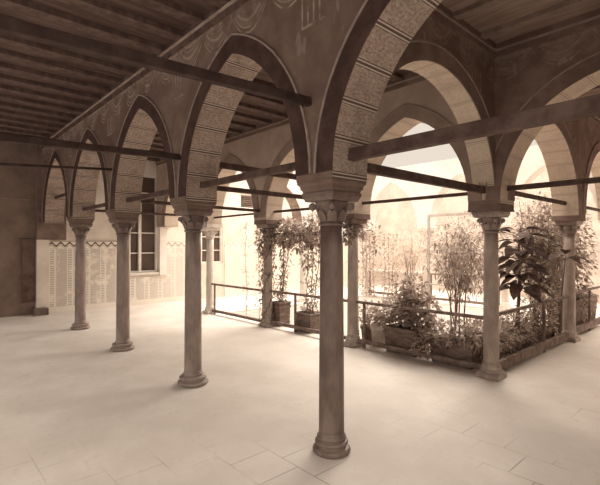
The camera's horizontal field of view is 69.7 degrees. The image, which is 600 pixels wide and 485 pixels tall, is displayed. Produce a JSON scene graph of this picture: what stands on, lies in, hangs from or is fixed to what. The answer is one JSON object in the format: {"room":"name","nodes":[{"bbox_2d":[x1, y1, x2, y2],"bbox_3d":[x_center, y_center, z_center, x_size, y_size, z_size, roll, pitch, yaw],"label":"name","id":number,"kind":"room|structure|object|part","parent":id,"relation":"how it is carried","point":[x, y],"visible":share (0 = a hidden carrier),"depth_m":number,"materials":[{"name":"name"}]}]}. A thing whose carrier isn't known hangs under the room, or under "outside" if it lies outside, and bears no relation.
{"room":"courtyard arcade","nodes":[
{"label":"courtyard arcade","id":0,"kind":"room"},
{"bbox_2d":[0,142,35,317],"bbox_3d":[-7.970,-0.330,8.871,4.320,4.050,0.320,0,0,-42],"label":"wall","id":1,"kind":"structure","parent":0,"point":[17,184],"depth_m":9.94,"materials":[{"name":"paint"}]},
{"bbox_2d":[22,239,34,302],"bbox_3d":[-6.372,0.663,10.096,0.260,1.480,0.050,0,0,-42],"label":"door","id":2,"kind":"structure","parent":1,"relation":"in","point":[28,245],"depth_m":10.08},
{"bbox_2d":[0,0,228,137],"bbox_3d":[-3.640,-2.409,4.182,4.400,0.180,12.500,0,0,-42],"label":"ceiling","id":3,"kind":"structure","parent":0,"point":[43,87],"depth_m":5.26,"materials":[{"name":"wood"}]},
{"bbox_2d":[35,145,363,312],"bbox_3d":[-1.808,-0.296,14.351,12.190,4.050,0.500,0,0,-42],"label":"wall","id":4,"kind":"structure","parent":0,"point":[55,243],"depth_m":11.94,"materials":[{"name":"paint"}]},
{"bbox_2d":[129,175,166,275],"bbox_3d":[-4.295,-0.525,12.071,1.060,2.920,0.250,0,0,-42],"label":"window","id":5,"kind":"structure","parent":4,"relation":"in","point":[143,237],"depth_m":12.18,"materials":[{"name":"white paint"}]},
{"bbox_3d":[-4.440,-0.525,12.088,0.810,2.720,0.030,0,0,-42],"label":"pane","id":6,"kind":"part","parent":5,"relation":"part of","materials":[{"name":"clear glass"}]},
{"bbox_3d":[-4.337,0.859,11.959,0.860,0.050,0.110,0,0,-42],"label":"sill","id":7,"kind":"part","parent":5,"relation":"part of","materials":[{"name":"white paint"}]},
{"bbox_2d":[201,228,221,262],"bbox_3d":[-2.804,0.034,13.505,0.760,1.220,0.130,0,0,-42],"label":"window","id":8,"kind":"structure","parent":4,"relation":"in","point":[218,236],"depth_m":13.66,"materials":[{"name":"white paint"}]},
{"bbox_2d":[240,193,252,208],"bbox_3d":[-1.785,-1.370,14.473,0.700,0.500,0.160,0,0,-42],"label":"window","id":9,"kind":"structure","parent":4,"relation":"in","point":[245,199],"depth_m":14.42,"materials":[{"name":"white paint"}]},
{"bbox_2d":[241,196,252,206],"bbox_3d":[-1.754,-1.370,14.440,0.600,0.360,0.050,0,0,-42],"label":"shutter","id":10,"kind":"object","parent":9,"relation":"attached to","point":[246,201],"depth_m":14.43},
{"bbox_2d":[40,0,441,223],"bbox_3d":[-1.883,-0.344,5.770,0.445,4.050,12.500,0,0,-42],"label":"wall","id":11,"kind":"structure","parent":0,"point":[343,55],"depth_m":4.19,"materials":[{"name":"paint"}]},
{"bbox_2d":[31,307,48,315],"bbox_3d":[-6.126,1.623,10.146,0.300,0.160,0.300,0,0,-42],"label":"trim","id":12,"kind":"structure","parent":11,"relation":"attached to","point":[40,311],"depth_m":10.06,"materials":[{"name":"stone"}]},
{"bbox_2d":[0,131,80,142],"bbox_3d":[-4.445,-1.399,5.135,4.301,0.130,0.070,0,0,-42],"label":"tie beam","id":13,"kind":"structure","parent":11,"relation":"attached to","point":[0,131],"depth_m":5.78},
{"bbox_2d":[0,163,111,170],"bbox_3d":[-4.450,-0.974,5.128,4.290,0.334,0.035,0,0,-42],"label":"tie beam","id":14,"kind":"structure","parent":11,"relation":"attached to","point":[1,164],"depth_m":6.02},
{"bbox_2d":[55,193,64,198],"bbox_3d":[-5.099,-1.041,9.346,0.050,0.060,1.816,0,0,-42],"label":"tie beam","id":15,"kind":"structure","parent":11,"relation":"attached to","point":[63,194],"depth_m":9.57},
{"bbox_2d":[0,133,180,159],"bbox_3d":[-2.958,-0.910,3.497,4.302,0.220,0.060,0,0,-42],"label":"tie beam","id":16,"kind":"structure","parent":11,"relation":"attached to","point":[8,138],"depth_m":4.22,"materials":[{"name":"wood"}]},
{"bbox_2d":[82,203,104,210],"bbox_3d":[-3.558,-0.649,7.648,0.060,0.060,1.866,0,0,-42],"label":"tie beam","id":17,"kind":"structure","parent":11,"relation":"attached to","point":[102,204],"depth_m":7.83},
{"bbox_2d":[95,209,175,215],"bbox_3d":[-3.249,-0.634,9.461,2.496,0.060,0.050,0,0,-42],"label":"tie beam","id":18,"kind":"structure","parent":11,"relation":"attached to","point":[96,210],"depth_m":9.43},
{"bbox_3d":[-2.029,-2.289,5.646,0.045,0.022,12.500,0,0,-42],"label":"cornice","id":19,"kind":"part","parent":11,"relation":"part of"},
{"bbox_2d":[126,189,168,201],"bbox_3d":[-2.034,-0.658,5.971,0.060,0.065,1.866,0,0,-42],"label":"tie beam","id":20,"kind":"structure","parent":11,"relation":"attached to","point":[163,192],"depth_m":6.02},
{"bbox_2d":[0,15,311,106],"bbox_3d":[-1.495,-1.003,1.888,4.303,0.270,0.060,0,0,-43],"label":"tie beam","id":21,"kind":"structure","parent":11,"relation":"attached to","point":[9,26],"depth_m":2.40,"materials":[{"name":"wood"}]},
{"bbox_2d":[141,200,259,211],"bbox_3d":[-1.724,-0.652,7.784,2.496,0.085,0.050,0,0,-42],"label":"tie beam","id":22,"kind":"structure","parent":11,"relation":"attached to","point":[142,201],"depth_m":7.98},
{"bbox_2d":[200,162,294,187],"bbox_3d":[-0.509,-0.666,4.294,0.060,0.065,1.866,0,0,-42],"label":"tie beam","id":23,"kind":"structure","parent":11,"relation":"attached to","point":[289,167],"depth_m":4.22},
{"bbox_2d":[219,162,295,179],"bbox_3d":[-0.200,-0.951,6.109,2.497,0.105,0.060,0,0,-42],"label":"tie beam","id":24,"kind":"structure","parent":11,"relation":"attached to","point":[223,165],"depth_m":5.61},
{"bbox_2d":[217,186,302,198],"bbox_3d":[-0.200,-0.668,6.107,2.496,0.065,0.055,0,0,-42],"label":"tie beam","id":25,"kind":"structure","parent":11,"relation":"attached to","point":[219,188],"depth_m":5.75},
{"bbox_2d":[348,94,599,160],"bbox_3d":[1.236,-0.676,2.376,0.075,0.090,2.520,0,0,-42],"label":"tie beam","id":26,"kind":"structure","parent":11,"relation":"attached to","point":[588,106],"depth_m":2.49,"materials":[{"name":"wood"}]},
{"bbox_2d":[147,68,412,161],"bbox_3d":[-1.882,-2.386,7.968,2.496,0.180,9.264,0,0,-42],"label":"ceiling","id":27,"kind":"structure","parent":0,"point":[252,110],"depth_m":7.69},
{"bbox_2d":[222,171,366,227],"bbox_3d":[0.025,-1.380,12.442,5.554,1.900,0.400,0,0,-42],"label":"wall","id":28,"kind":"structure","parent":0,"point":[292,188],"depth_m":12.18,"materials":[{"name":"paint"}]},
{"bbox_2d":[0,284,599,484],"bbox_3d":[0.834,1.757,8.228,16.500,0.120,12.500,0,0,-42],"label":"floor","id":29,"kind":"structure","parent":0,"point":[75,410],"depth_m":4.31,"materials":[{"name":"tile"}]},
{"bbox_2d":[67,219,94,329],"bbox_3d":[-4.321,0.621,8.480,0.392,2.149,0.392,0,0,-42],"label":"column","id":30,"kind":"structure","parent":29,"relation":"on","point":[81,227],"depth_m":8.40,"materials":[{"name":"grey stone"}]},
{"bbox_2d":[106,212,139,351],"bbox_3d":[-2.797,0.612,6.803,0.392,2.149,0.392,0,0,-42],"label":"column","id":31,"kind":"structure","parent":29,"relation":"on","point":[122,221],"depth_m":6.72,"materials":[{"name":"grey stone"}]},
{"bbox_2d":[170,201,215,387],"bbox_3d":[-1.272,0.604,5.126,0.392,2.149,0.392,0,0,-42],"label":"column","id":32,"kind":"structure","parent":29,"relation":"on","point":[193,213],"depth_m":5.04,"materials":[{"name":"grey stone"}]},
{"bbox_2d":[201,224,221,313],"bbox_3d":[-2.179,0.633,10.428,0.410,2.149,0.410,0,0,-42],"label":"column","id":33,"kind":"structure","parent":29,"relation":"on","point":[209,230],"depth_m":10.35,"materials":[{"name":"white stone"}]},
{"bbox_2d":[211,283,262,321],"bbox_3d":[-1.417,1.337,9.585,0.050,0.732,2.086,0,0,-42],"label":"railing","id":34,"kind":"object","parent":29,"relation":"on","point":[214,310],"visible":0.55,"depth_m":9.65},
{"bbox_3d":[-2.034,1.344,10.265,0.038,0.725,0.038,0,0,-42],"label":"post","id":35,"kind":"part","parent":34,"relation":"part of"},
{"bbox_3d":[-1.416,0.993,9.587,0.045,0.045,2.086,0,0,-42],"label":"rail","id":36,"kind":"part","parent":34,"relation":"part of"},
{"bbox_3d":[-1.417,1.623,9.584,0.050,0.060,2.086,0,0,-42],"label":"rail","id":37,"kind":"part","parent":34,"relation":"part of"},
{"bbox_2d":[254,220,281,327],"bbox_3d":[-0.654,0.624,8.751,0.410,2.149,0.410,0,0,-42],"label":"column","id":38,"kind":"structure","parent":29,"relation":"on","point":[268,224],"depth_m":8.67,"materials":[{"name":"stone"}]},
{"bbox_2d":[253,227,279,325],"bbox_3d":[-0.688,0.634,8.781,0.569,2.204,0.618,0,0,-42],"label":"climbing vine","id":39,"kind":"object","parent":38,"relation":"attached to","point":[273,244],"visible":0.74,"depth_m":8.69,"materials":[{"name":"green plant"}]},
{"bbox_3d":[-0.654,0.676,8.753,0.302,1.964,0.304,0,0,-42],"label":"stem","id":40,"kind":"part","parent":39,"relation":"part of","materials":[{"name":"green plant"}]},
{"bbox_2d":[297,238,309,302],"bbox_3d":[0.085,0.645,12.486,0.410,2.149,0.410,0,0,-42],"label":"column","id":41,"kind":"structure","parent":29,"relation":"on","point":[302,277],"depth_m":12.40,"materials":[{"name":"white stone"}]},
{"bbox_2d":[270,290,346,339],"bbox_3d":[0.108,1.323,7.908,0.050,0.742,2.086,0,0,-42],"label":"railing","id":42,"kind":"object","parent":29,"relation":"on","point":[295,327],"visible":0.78,"depth_m":8.10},
{"bbox_3d":[-0.088,1.328,8.124,0.038,0.735,0.038,0,0,-42],"label":"post","id":43,"kind":"part","parent":42,"relation":"part of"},
{"bbox_3d":[0.108,1.594,7.907,0.050,0.060,2.086,0,0,-42],"label":"rail","id":44,"kind":"part","parent":42,"relation":"part of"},
{"bbox_3d":[0.108,0.974,7.910,0.045,0.045,2.086,0,0,-42],"label":"rail","id":45,"kind":"part","parent":42,"relation":"part of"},
{"bbox_2d":[297,177,365,458],"bbox_3d":[0.253,0.595,3.449,0.392,2.149,0.392,0,0,-42],"label":"column","id":46,"kind":"structure","parent":29,"relation":"on","point":[331,196],"depth_m":3.36,"materials":[{"name":"stone"}]},
{"bbox_2d":[344,213,370,347],"bbox_3d":[0.871,0.616,7.074,0.410,2.149,0.410,0,0,-42],"label":"column","id":47,"kind":"structure","parent":29,"relation":"on","point":[351,340],"depth_m":6.99,"materials":[{"name":"stone"}]},
{"bbox_2d":[343,218,384,333],"bbox_3d":[0.960,0.625,7.161,0.819,2.247,0.624,0,0,-20],"label":"climbing vine","id":48,"kind":"object","parent":47,"relation":"attached to","point":[362,234],"visible":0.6,"depth_m":7.04,"materials":[{"name":"green plant"}]},
{"bbox_2d":[359,230,374,294],"bbox_3d":[2.227,0.658,14.433,0.410,2.149,0.410,0,0,-42],"label":"column","id":49,"kind":"structure","parent":29,"relation":"on","point":[367,232],"depth_m":14.35,"materials":[{"name":"white stone"}]},
{"bbox_2d":[367,269,422,294],"bbox_3d":[2.967,1.305,13.571,0.120,0.845,2.086,0,0,-42],"label":"railing","id":50,"kind":"object","parent":29,"relation":"on","point":[377,271],"visible":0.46,"depth_m":13.83,"materials":[{"name":"white paint"}]},
{"bbox_3d":[2.989,1.638,13.589,0.050,0.070,2.086,0,0,-42],"label":"rail","id":51,"kind":"part","parent":50,"relation":"part of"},
{"bbox_3d":[2.971,1.133,13.623,0.029,0.356,1.968,0,0,-42],"label":"lattice panel","id":52,"kind":"part","parent":50,"relation":"part of","materials":[{"name":"ceramic"}]},
{"bbox_2d":[357,300,482,368],"bbox_3d":[1.633,1.312,6.231,0.050,0.748,2.086,0,0,-42],"label":"railing","id":53,"kind":"object","parent":29,"relation":"on","point":[363,341],"visible":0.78,"depth_m":6.14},
{"bbox_3d":[1.029,1.319,6.895,0.038,0.740,0.038,0,0,-42],"label":"post","id":54,"kind":"part","parent":53,"relation":"part of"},
{"bbox_3d":[1.633,1.586,6.230,0.050,0.060,2.086,0,0,-42],"label":"rail","id":55,"kind":"part","parent":53,"relation":"part of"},
{"bbox_3d":[1.633,0.961,6.233,0.045,0.045,2.086,0,0,-42],"label":"rail","id":56,"kind":"part","parent":53,"relation":"part of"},
{"bbox_2d":[417,228,435,300],"bbox_3d":[3.752,0.649,12.756,0.410,2.149,0.410,0,0,-42],"label":"column","id":57,"kind":"structure","parent":29,"relation":"on","point":[418,229],"depth_m":12.68,"materials":[{"name":"white stone"}]},
{"bbox_2d":[430,273,500,305],"bbox_3d":[4.514,1.308,11.914,0.050,0.822,2.086,0,0,-42],"label":"railing","id":58,"kind":"object","parent":29,"relation":"on","point":[431,274],"visible":0.27,"depth_m":12.28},
{"bbox_3d":[3.854,1.316,12.639,0.038,0.815,0.038,0,0,-42],"label":"post","id":59,"kind":"part","parent":58,"relation":"part of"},
{"bbox_3d":[4.513,1.629,11.912,0.050,0.070,2.086,0,0,-42],"label":"rail","id":60,"kind":"part","parent":58,"relation":"part of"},
{"bbox_2d":[467,203,514,381],"bbox_3d":[2.395,0.607,5.397,0.410,2.149,0.410,0,0,-42],"label":"column","id":61,"kind":"structure","parent":29,"relation":"on","point":[491,216],"depth_m":5.32,"materials":[{"name":"stone"}]},
{"bbox_2d":[498,225,515,309],"bbox_3d":[5.276,0.641,11.079,0.410,2.149,0.410,0,0,-42],"label":"column","id":62,"kind":"structure","parent":29,"relation":"on","point":[504,305],"depth_m":11.00,"materials":[{"name":"white stone"}]},
{"bbox_2d":[499,295,568,369],"bbox_3d":[3.527,1.294,6.422,2.879,0.788,0.060,0,0,-42],"label":"railing","id":63,"kind":"object","parent":29,"relation":"on","point":[519,356],"visible":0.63,"depth_m":6.38,"materials":[{"name":"metal"}]},
{"bbox_3d":[3.527,0.923,6.424,2.879,0.045,0.045,0,0,-42],"label":"rail","id":64,"kind":"part","parent":63,"relation":"part of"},
{"bbox_3d":[3.527,1.588,6.420,2.879,0.120,0.060,0,0,-42],"label":"rail","id":65,"kind":"part","parent":63,"relation":"part of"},
{"bbox_3d":[3.761,1.299,6.635,0.038,0.780,0.038,0,0,-42],"label":"post","id":66,"kind":"part","parent":63,"relation":"part of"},
{"bbox_2d":[540,249,590,334],"bbox_3d":[4.356,0.909,7.108,0.750,1.608,0.403,0,0,39],"label":"plant","id":67,"kind":"object","parent":29,"relation":"on","point":[576,258],"visible":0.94,"depth_m":7.17,"materials":[{"name":"green plant"}]},
{"bbox_3d":[4.405,0.951,7.182,0.099,1.524,0.206,0,0,-42],"label":"stem","id":68,"kind":"part","parent":67,"relation":"part of","materials":[{"name":"brown plant"}]},
{"bbox_2d":[552,215,585,342],"bbox_3d":[4.659,0.620,7.454,0.410,2.149,0.410,0,0,-42],"label":"column","id":69,"kind":"structure","parent":29,"relation":"on","point":[568,226],"depth_m":7.37,"materials":[{"name":"stone"}]},
{"bbox_2d":[576,286,599,333],"bbox_3d":[5.729,1.289,8.424,2.715,0.822,0.060,0,0,-42],"label":"railing","id":70,"kind":"object","parent":29,"relation":"on","point":[588,325],"visible":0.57,"depth_m":8.26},
{"bbox_3d":[5.730,0.901,8.427,2.715,0.045,0.045,0,0,-42],"label":"rail","id":71,"kind":"part","parent":70,"relation":"part of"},
{"bbox_3d":[5.729,1.581,8.423,2.715,0.120,0.060,0,0,-42],"label":"rail","id":72,"kind":"part","parent":70,"relation":"part of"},
{"bbox_3d":[5.569,1.292,8.278,0.038,0.815,0.038,0,0,-42],"label":"post","id":73,"kind":"part","parent":70,"relation":"part of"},
{"bbox_2d":[155,8,599,227],"bbox_3d":[0.260,-0.332,7.718,0.445,4.050,12.500,0,0,-42],"label":"wall","id":74,"kind":"structure","parent":0,"point":[558,62],"depth_m":5.29,"materials":[{"name":"paint"}]},
{"bbox_2d":[214,213,253,217],"bbox_3d":[-1.415,-0.602,9.596,0.040,0.050,1.867,0,0,-42],"label":"tie beam","id":75,"kind":"structure","parent":74,"relation":"attached to","point":[246,214],"depth_m":9.62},
{"bbox_2d":[273,207,316,212],"bbox_3d":[0.109,-0.616,7.919,0.045,0.045,1.866,0,0,-42],"label":"tie beam","id":76,"kind":"structure","parent":74,"relation":"attached to","point":[297,209],"depth_m":8.21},
{"bbox_3d":[0.114,-2.276,7.594,0.045,0.022,12.500,0,0,-42],"label":"cornice","id":77,"kind":"part","parent":74,"relation":"part of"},
{"bbox_2d":[362,192,466,204],"bbox_3d":[1.634,-0.634,6.242,0.045,0.045,1.866,0,0,-42],"label":"tie beam","id":78,"kind":"structure","parent":74,"relation":"attached to","point":[461,193],"depth_m":6.16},
{"bbox_2d":[507,177,599,190],"bbox_3d":[3.378,-0.664,4.324,0.060,0.060,2.520,0,0,-42],"label":"tie beam","id":79,"kind":"structure","parent":74,"relation":"attached to","point":[592,180],"depth_m":4.84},
{"bbox_2d":[233,296,560,369],"bbox_3d":[2.311,1.787,9.908,5.554,0.120,6.400,0,0,-42],"label":"ground","id":80,"kind":"structure","parent":0,"point":[468,310],"depth_m":10.64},
{"bbox_2d":[240,221,251,314],"bbox_3d":[-1.284,0.620,10.099,0.312,2.240,0.300,0,0,-26],"label":"climbing vine","id":81,"kind":"object","parent":80,"relation":"on","point":[245,255],"visible":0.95,"depth_m":10.09,"materials":[{"name":"green plant"}]},
{"bbox_3d":[-1.266,0.632,10.102,0.050,2.216,0.066,0,0,-42],"label":"stem","id":82,"kind":"part","parent":81,"relation":"part of","materials":[{"name":"plant"}]},
{"bbox_2d":[252,226,263,318],"bbox_3d":[-0.907,0.639,9.584,0.309,2.248,0.321,0,0,-11],"label":"climbing vine","id":83,"kind":"object","parent":80,"relation":"on","point":[256,226],"visible":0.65,"depth_m":9.62,"materials":[{"name":"green plant"}]},
{"bbox_2d":[272,301,291,326],"bbox_3d":[-0.390,1.463,8.833,0.324,0.512,0.294,0,0,-42],"label":"planter","id":84,"kind":"object","parent":80,"relation":"on","point":[282,308],"depth_m":8.73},
{"bbox_2d":[272,215,308,326],"bbox_3d":[-0.202,0.576,8.630,0.555,2.285,1.089,0,0,-42],"label":"vine","id":85,"kind":"object","parent":80,"relation":"on","point":[282,307],"visible":0.89,"depth_m":8.70,"materials":[{"name":"leaf"},{"name":"terracotta"},{"name":"soil"}]},
{"bbox_3d":[-0.274,0.376,8.732,0.078,1.717,0.400,0,0,-42],"label":"stem","id":86,"kind":"part","parent":85,"relation":"part of","materials":[{"name":"green plant"}]},
{"bbox_2d":[296,212,319,333],"bbox_3d":[0.291,0.561,8.130,0.548,2.309,1.009,0,0,-42],"label":"vine","id":87,"kind":"object","parent":80,"relation":"on","point":[308,318],"visible":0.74,"depth_m":8.15,"materials":[{"name":"leaf"},{"name":"terracotta"},{"name":"soil"}]},
{"bbox_3d":[0.248,0.459,8.188,0.066,1.789,0.432,0,0,-40],"label":"stem","id":88,"kind":"part","parent":87,"relation":"part of","materials":[{"name":"green plant"}]},
{"bbox_2d":[297,312,318,333],"bbox_3d":[0.176,1.525,8.240,0.384,0.382,0.464,0,0,-42],"label":"planter","id":89,"kind":"object","parent":80,"relation":"on","point":[304,319],"depth_m":8.07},
{"bbox_2d":[359,233,378,296],"bbox_3d":[2.175,0.752,13.941,0.382,2.118,0.759,0,0,-42],"label":"climbing vine","id":90,"kind":"object","parent":80,"relation":"on","point":[369,238],"visible":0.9,"depth_m":13.93,"materials":[{"name":"green plant"}]},
{"bbox_3d":[2.207,0.730,13.956,0.063,2.002,0.520,0,0,-42],"label":"stem","id":91,"kind":"part","parent":90,"relation":"part of","materials":[{"name":"green plant"}]},
{"bbox_2d":[359,299,378,340],"bbox_3d":[1.181,1.335,7.327,0.467,0.754,0.493,0,0,-42],"label":"potted plant","id":92,"kind":"object","parent":80,"relation":"on","point":[368,330],"visible":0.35,"depth_m":7.24,"materials":[{"name":"green plant"}]},
{"bbox_3d":[1.167,1.562,7.343,0.286,0.300,0.286,0,0,-42],"label":"pot","id":93,"kind":"part","parent":92,"relation":"part of","materials":[{"name":"ceramic"}]},
{"bbox_2d":[366,305,394,348],"bbox_3d":[1.300,1.349,7.027,0.470,0.723,0.626,0,0,-42],"label":"potted plant","id":94,"kind":"object","parent":80,"relation":"on","point":[378,335],"visible":0.53,"depth_m":6.93,"materials":[{"name":"green plant"}]},
{"bbox_3d":[1.308,1.530,7.039,0.330,0.360,0.330,0,0,-42],"label":"pot","id":95,"kind":"part","parent":94,"relation":"part of","materials":[{"name":"ceramic"}]},
{"bbox_2d":[380,233,400,299],"bbox_3d":[2.810,0.768,13.368,0.381,2.126,0.767,0,0,-42],"label":"climbing vine","id":96,"kind":"object","parent":80,"relation":"on","point":[389,244],"visible":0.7,"depth_m":13.38,"materials":[{"name":"green plant"}]},
{"bbox_3d":[2.812,0.728,13.357,0.067,2.006,0.497,0,0,-42],"label":"stem","id":97,"kind":"part","parent":96,"relation":"part of","materials":[{"name":"green plant"}]},
{"bbox_2d":[371,271,442,356],"bbox_3d":[1.622,1.068,6.648,0.764,1.280,1.188,0,0,-42],"label":"potted shrub","id":98,"kind":"object","parent":80,"relation":"on","point":[399,334],"visible":0.85,"depth_m":6.47,"materials":[{"name":"green plant"}]},
{"bbox_3d":[1.644,0.961,6.630,0.378,0.754,0.545,0,0,-22],"label":"stem","id":99,"kind":"part","parent":98,"relation":"part of","materials":[{"name":"green plant"}]},
{"bbox_2d":[382,223,439,285],"bbox_3d":[2.987,0.602,11.727,0.799,2.279,1.832,0,0,-42],"label":"flowering bush","id":100,"kind":"object","parent":80,"relation":"on","point":[410,253],"visible":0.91,"depth_m":11.72,"materials":[{"name":"green plant"}]},
{"bbox_3d":[3.012,0.646,11.741,0.663,2.190,0.454,0,0,-42],"label":"stem","id":101,"kind":"part","parent":100,"relation":"part of","materials":[{"name":"green plant"}]},
{"bbox_2d":[407,225,483,369],"bbox_3d":[2.165,0.733,6.034,0.893,2.021,1.151,0,0,-42],"label":"potted tree","id":102,"kind":"object","parent":80,"relation":"on","point":[446,344],"visible":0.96,"depth_m":5.96,"materials":[{"name":"green plant"}]},
{"bbox_3d":[2.207,0.574,6.050,0.678,1.605,1.108,0,0,-27],"label":"stem","id":103,"kind":"part","parent":102,"relation":"part of","materials":[{"name":"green plant"}]},
{"bbox_2d":[427,212,483,321],"bbox_3d":[2.741,0.594,7.549,0.040,2.240,1.120,0,0,-42],"label":"trellis","id":104,"kind":"object","parent":80,"relation":"on","point":[463,213],"visible":0.41,"depth_m":7.93,"materials":[{"name":"white paint"}]},
{"bbox_3d":[2.378,0.596,7.949,0.040,2.240,0.040,0,0,-42],"label":"post","id":105,"kind":"part","parent":104,"relation":"part of","materials":[{"name":"white paint"}]},
{"bbox_3d":[2.742,0.164,7.552,0.020,0.020,1.040,0,0,-42],"label":"rail","id":106,"kind":"part","parent":104,"relation":"part of","materials":[{"name":"white paint"}]},
{"bbox_2d":[422,211,505,328],"bbox_3d":[3.213,0.539,8.499,0.964,2.369,1.835,0,0,-42],"label":"clump","id":107,"kind":"object","parent":80,"relation":"on","point":[468,236],"visible":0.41,"depth_m":8.45,"materials":[{"name":"green plant"}]},
{"bbox_3d":[3.082,0.775,8.745,0.702,1.898,0.321,0,0,9],"label":"stem","id":108,"kind":"part","parent":107,"relation":"part of","materials":[{"name":"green plant"}]},
{"bbox_2d":[466,314,520,363],"bbox_3d":[2.698,1.383,6.102,1.004,0.782,0.755,0,0,-42],"label":"potted shrub","id":109,"kind":"object","parent":80,"relation":"on","point":[506,348],"visible":0.35,"depth_m":5.96,"materials":[{"name":"green plant"}]},
{"bbox_2d":[499,311,539,351],"bbox_3d":[3.270,1.375,6.616,1.013,0.779,0.721,0,0,-42],"label":"potted shrub","id":110,"kind":"object","parent":80,"relation":"on","point":[527,339],"visible":0.48,"depth_m":6.47,"materials":[{"name":"green plant"}]},
{"bbox_3d":[3.249,1.247,6.566,0.621,0.437,0.292,0,0,-29],"label":"stem","id":111,"kind":"part","parent":110,"relation":"part of","materials":[{"name":"green plant"}]},
{"bbox_2d":[498,226,553,324],"bbox_3d":[3.525,0.725,6.893,0.947,1.974,0.952,0,0,-42],"label":"plant","id":112,"kind":"object","parent":80,"relation":"on","point":[515,289],"visible":0.94,"depth_m":6.76,"materials":[{"name":"green plant"}]},
{"bbox_3d":[3.510,0.736,6.902,0.313,1.952,0.326,0,0,-42],"label":"stem","id":113,"kind":"part","parent":112,"relation":"part of","materials":[{"name":"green plant"}]},
{"bbox_2d":[509,191,563,319],"bbox_3d":[4.417,0.386,7.950,0.803,2.670,1.127,0,0,-42],"label":"climbing vine","id":114,"kind":"object","parent":80,"relation":"on","point":[547,246],"visible":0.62,"depth_m":7.82,"materials":[{"name":"green plant"}]},
{"bbox_3d":[4.374,0.451,8.039,0.513,2.541,0.570,0,0,-42],"label":"stem","id":115,"kind":"part","parent":114,"relation":"part of","materials":[{"name":"green plant"}]},
{"bbox_2d":[513,291,559,344],"bbox_3d":[3.998,1.242,7.277,1.001,0.943,0.744,0,0,-42],"label":"potted shrub","id":116,"kind":"object","parent":80,"relation":"on","point":[551,330],"visible":0.59,"depth_m":7.18,"materials":[{"name":"green plant"}]},
{"bbox_3d":[4.077,1.152,7.335,0.561,0.635,0.413,0,0,-42],"label":"stem","id":117,"kind":"part","parent":116,"relation":"part of","materials":[{"name":"green plant"}]},
{"bbox_2d":[502,187,585,300],"bbox_3d":[5.203,0.240,9.287,1.182,2.981,1.703,0,0,-42],"label":"tree","id":118,"kind":"object","parent":80,"relation":"on","point":[518,200],"visible":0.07,"depth_m":9.39,"materials":[{"name":"green plant"}]},
{"bbox_2d":[538,203,599,321],"bbox_3d":[5.318,0.397,8.574,1.493,2.656,1.113,0,0,-42],"label":"climbing vine","id":119,"kind":"object","parent":80,"relation":"on","point":[579,253],"visible":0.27,"depth_m":8.38,"materials":[{"name":"green plant"}]},
{"bbox_2d":[546,287,598,332],"bbox_3d":[5.472,1.305,8.630,1.624,0.833,0.565,0,0,-42],"label":"potted shrub","id":120,"kind":"object","parent":80,"relation":"on","point":[579,320],"visible":0.2,"depth_m":8.23,"materials":[{"name":"plant"}]},
{"bbox_2d":[383,323,427,356],"bbox_3d":[1.646,1.502,6.630,0.424,0.412,0.604,0,0,-42],"label":"planter","id":121,"kind":"object","parent":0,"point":[399,335],"depth_m":6.49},
{"bbox_2d":[391,3,496,200],"bbox_3d":[1.340,-1.450,4.418,2.860,1.850,0.315,0,0,-42],"label":"wall","id":122,"kind":"structure","parent":0,"point":[450,53],"depth_m":4.72,"materials":[{"name":"paint"}]},
{"bbox_2d":[367,163,485,193],"bbox_3d":[1.325,-0.644,4.430,2.496,0.085,0.065,0,0,-42],"label":"tie beam","id":123,"kind":"structure","parent":122,"relation":"attached to","point":[373,169],"depth_m":4.28,"materials":[{"name":"wood"}]},
{"bbox_3d":[1.432,-2.294,4.322,2.626,0.022,0.045,0,0,-42],"label":"cornice","id":124,"kind":"part","parent":122,"relation":"part of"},
{"bbox_2d":[313,145,599,230],"bbox_3d":[4.683,-0.306,11.738,0.400,4.050,12.500,0,0,-42],"label":"wall","id":125,"kind":"structure","parent":0,"point":[533,164],"depth_m":12.46,"materials":[{"name":"paint"}]},
{"bbox_2d":[369,169,599,303],"bbox_3d":[7.050,-0.293,13.890,0.300,4.050,12.500,0,0,-42],"label":"wall","id":126,"kind":"structure","parent":0,"point":[391,215],"depth_m":15.73,"materials":[{"name":"beige paint"}]},
{"bbox_2d":[481,343,514,362],"bbox_3d":[2.687,1.570,6.117,0.704,0.272,0.464,0,0,-42],"label":"planter","id":127,"kind":"object","parent":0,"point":[503,346],"depth_m":5.95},
{"bbox_2d":[441,0,599,43],"bbox_3d":[2.414,-2.416,3.242,2.496,0.170,2.964,0,0,-42],"label":"ceiling","id":128,"kind":"structure","parent":0,"point":[498,21],"depth_m":4.43,"materials":[{"name":"wood"}]},
{"bbox_2d":[514,336,535,351],"bbox_3d":[3.264,1.573,6.641,0.704,0.272,0.464,0,0,-42],"label":"planter","id":129,"kind":"object","parent":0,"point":[520,344],"depth_m":6.39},
{"bbox_2d":[520,327,555,344],"bbox_3d":[3.982,1.577,7.294,0.704,0.272,0.464,0,0,-42],"label":"planter","id":130,"kind":"object","parent":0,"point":[551,333],"depth_m":7.07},
{"bbox_2d":[508,98,599,219],"bbox_3d":[4.614,-1.406,7.394,5.918,1.900,0.445,0,0,-42],"label":"wall","id":131,"kind":"structure","parent":0,"point":[570,150],"depth_m":7.21,"materials":[{"name":"paint"}]},
{"bbox_2d":[515,191,566,204],"bbox_3d":[3.528,-0.672,6.433,2.659,0.060,0.055,0,0,-42],"label":"tie beam","id":132,"kind":"structure","parent":131,"relation":"attached to","point":[517,193],"depth_m":6.45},
{"bbox_2d":[586,206,599,211],"bbox_3d":[5.731,-0.659,8.435,2.495,0.050,0.055,0,0,-42],"label":"tie beam","id":133,"kind":"structure","parent":131,"relation":"attached to","point":[587,207],"depth_m":8.39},
{"bbox_2d":[577,85,599,97],"bbox_3d":[5.710,-2.397,6.195,5.554,0.170,2.900,0,0,-42],"label":"ceiling","id":134,"kind":"structure","parent":0,"point":[596,90],"depth_m":6.77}
]}

